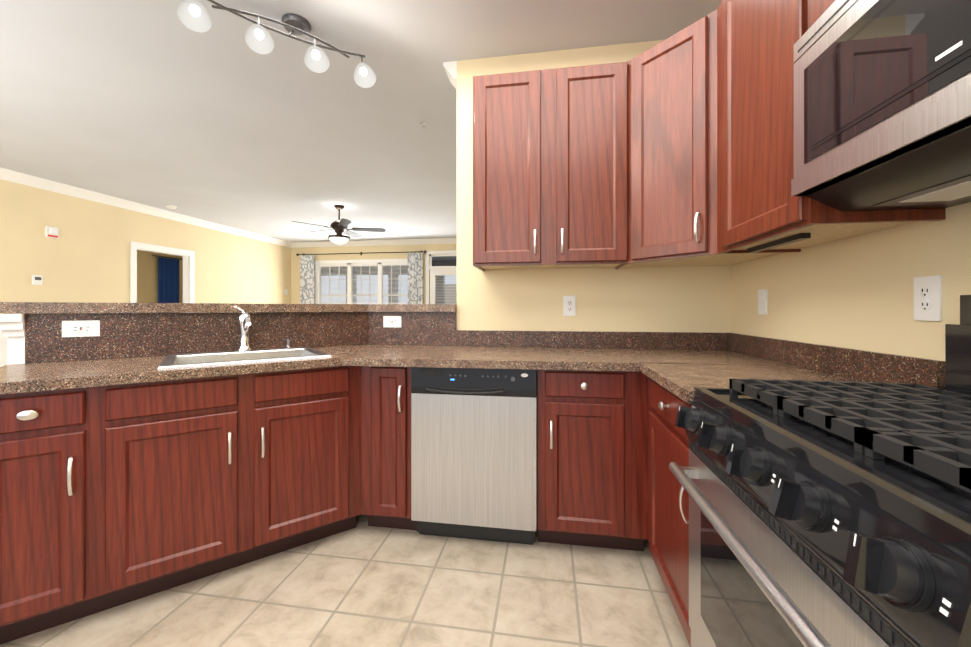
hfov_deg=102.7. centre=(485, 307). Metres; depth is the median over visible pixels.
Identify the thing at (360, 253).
curtain rod
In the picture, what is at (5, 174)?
crown molding
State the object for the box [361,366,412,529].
base cabinet
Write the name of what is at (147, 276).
wall
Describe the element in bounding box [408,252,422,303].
curtain
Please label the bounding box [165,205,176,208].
smoke detector
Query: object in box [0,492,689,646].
floor
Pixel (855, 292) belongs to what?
wall
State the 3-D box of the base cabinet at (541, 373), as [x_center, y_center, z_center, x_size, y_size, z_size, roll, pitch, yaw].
[-0.017,0.722,2.177,0.658,0.876,0.600,0,0,9]
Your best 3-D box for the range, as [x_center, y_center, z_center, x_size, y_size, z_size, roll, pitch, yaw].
[0.821,0.563,0.718,0.709,1.188,0.760,0,0,9]
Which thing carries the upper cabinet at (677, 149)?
attached to the wall at (663, 299)
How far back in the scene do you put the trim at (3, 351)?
4.53 m
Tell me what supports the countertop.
on the base cabinet at (111, 496)
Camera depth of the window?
9.39 m
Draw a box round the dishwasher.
[411,367,536,544]
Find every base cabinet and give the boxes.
[0,387,91,644]
[92,366,360,613]
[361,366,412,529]
[413,370,544,541]
[545,370,647,550]
[648,377,691,646]
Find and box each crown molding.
[0,167,291,247]
[292,238,456,247]
[446,70,456,89]
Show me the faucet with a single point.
(244, 320)
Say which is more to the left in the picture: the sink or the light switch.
the sink
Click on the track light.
(193, 15)
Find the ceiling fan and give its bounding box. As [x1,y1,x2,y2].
[292,205,385,244]
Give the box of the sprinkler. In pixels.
[420,121,427,127]
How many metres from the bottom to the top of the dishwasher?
0.873 m
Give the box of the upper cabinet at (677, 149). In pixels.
[613,0,728,268]
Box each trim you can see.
[0,313,24,364]
[0,330,6,366]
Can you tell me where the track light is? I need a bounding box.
[177,0,375,87]
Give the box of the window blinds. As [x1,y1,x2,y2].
[320,264,407,303]
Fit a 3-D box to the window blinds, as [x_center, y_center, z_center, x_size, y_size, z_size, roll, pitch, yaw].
[-2.936,-0.567,9.350,2.270,0.938,0.028,0,0,9]
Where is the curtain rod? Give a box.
[296,250,425,255]
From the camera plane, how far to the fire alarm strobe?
4.95 m
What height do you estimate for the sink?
0.188 m
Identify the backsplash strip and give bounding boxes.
[456,330,944,385]
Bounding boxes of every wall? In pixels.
[0,179,290,313]
[137,250,181,312]
[182,244,456,312]
[457,40,729,491]
[730,202,970,360]
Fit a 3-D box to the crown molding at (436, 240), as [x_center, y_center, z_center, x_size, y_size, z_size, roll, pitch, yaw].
[-1.152,-1.541,9.008,7.210,0.115,0.090,0,0,9]
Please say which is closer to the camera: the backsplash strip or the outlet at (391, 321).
the backsplash strip
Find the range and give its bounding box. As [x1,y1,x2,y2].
[669,295,970,646]
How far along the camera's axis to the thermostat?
4.82 m
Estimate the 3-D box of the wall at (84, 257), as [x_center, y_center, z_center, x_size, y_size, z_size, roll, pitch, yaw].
[-5.700,-0.221,4.491,0.120,2.770,10.670,0,0,9]
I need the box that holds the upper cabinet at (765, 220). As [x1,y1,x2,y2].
[685,0,808,265]
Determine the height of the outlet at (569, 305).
0.124 m
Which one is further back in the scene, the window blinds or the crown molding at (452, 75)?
the window blinds
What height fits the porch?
2.870 m
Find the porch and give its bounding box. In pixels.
[321,256,456,302]
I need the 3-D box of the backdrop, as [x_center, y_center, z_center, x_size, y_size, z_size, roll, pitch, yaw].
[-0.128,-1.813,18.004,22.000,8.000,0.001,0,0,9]
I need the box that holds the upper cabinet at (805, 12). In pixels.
[793,0,834,51]
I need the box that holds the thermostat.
[32,275,42,284]
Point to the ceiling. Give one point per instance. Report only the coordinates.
(157, 104)
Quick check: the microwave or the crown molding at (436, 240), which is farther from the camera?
the crown molding at (436, 240)
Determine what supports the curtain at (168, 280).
hanging from the wall at (147, 276)
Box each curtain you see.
[152,255,182,302]
[300,255,313,303]
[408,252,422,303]
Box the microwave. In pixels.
[791,0,970,210]
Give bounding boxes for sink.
[157,347,331,368]
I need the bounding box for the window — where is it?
[315,259,407,303]
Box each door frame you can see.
[130,241,194,312]
[426,250,456,303]
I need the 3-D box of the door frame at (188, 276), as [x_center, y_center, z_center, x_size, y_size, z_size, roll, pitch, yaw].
[-5.379,0.077,6.455,0.138,2.180,1.080,0,0,9]
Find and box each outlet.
[62,320,99,336]
[383,316,400,326]
[563,296,575,315]
[914,275,941,320]
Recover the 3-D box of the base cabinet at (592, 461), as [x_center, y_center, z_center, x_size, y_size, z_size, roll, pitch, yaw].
[0.538,0.722,2.089,0.498,0.876,0.600,0,0,9]
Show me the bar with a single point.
(38, 307)
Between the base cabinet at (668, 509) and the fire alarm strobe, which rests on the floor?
the base cabinet at (668, 509)
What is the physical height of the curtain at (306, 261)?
2.412 m
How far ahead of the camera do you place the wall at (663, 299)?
2.42 m
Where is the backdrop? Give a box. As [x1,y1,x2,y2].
[321,275,456,301]
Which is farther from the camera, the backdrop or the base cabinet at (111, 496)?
the backdrop
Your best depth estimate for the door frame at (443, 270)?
9.06 m
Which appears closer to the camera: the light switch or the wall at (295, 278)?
the light switch
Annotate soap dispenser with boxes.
[285,338,291,348]
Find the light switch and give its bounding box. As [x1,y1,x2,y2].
[758,289,767,314]
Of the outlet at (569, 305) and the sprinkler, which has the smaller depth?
the outlet at (569, 305)
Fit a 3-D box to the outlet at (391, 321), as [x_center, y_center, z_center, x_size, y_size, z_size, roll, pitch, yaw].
[-0.617,0.093,2.572,0.124,0.075,0.010,0,0,9]
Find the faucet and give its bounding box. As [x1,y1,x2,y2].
[234,305,252,350]
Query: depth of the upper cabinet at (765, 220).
1.34 m
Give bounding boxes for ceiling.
[0,0,720,242]
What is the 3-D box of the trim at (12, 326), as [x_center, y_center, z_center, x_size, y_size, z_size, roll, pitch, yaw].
[-2.104,0.593,1.742,0.090,1.132,0.250,0,0,-36]
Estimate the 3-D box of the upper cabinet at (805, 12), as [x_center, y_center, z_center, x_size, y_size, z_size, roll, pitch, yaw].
[1.005,-1.026,0.692,0.343,0.556,0.754,0,0,9]
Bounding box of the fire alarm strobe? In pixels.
[45,226,58,238]
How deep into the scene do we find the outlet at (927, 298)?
1.08 m
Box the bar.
[0,302,456,312]
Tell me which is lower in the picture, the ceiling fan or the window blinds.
the window blinds
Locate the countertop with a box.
[0,344,864,402]
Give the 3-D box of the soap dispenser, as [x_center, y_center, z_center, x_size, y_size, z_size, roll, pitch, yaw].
[-1.137,0.206,2.246,0.060,0.060,0.060,0,0,9]

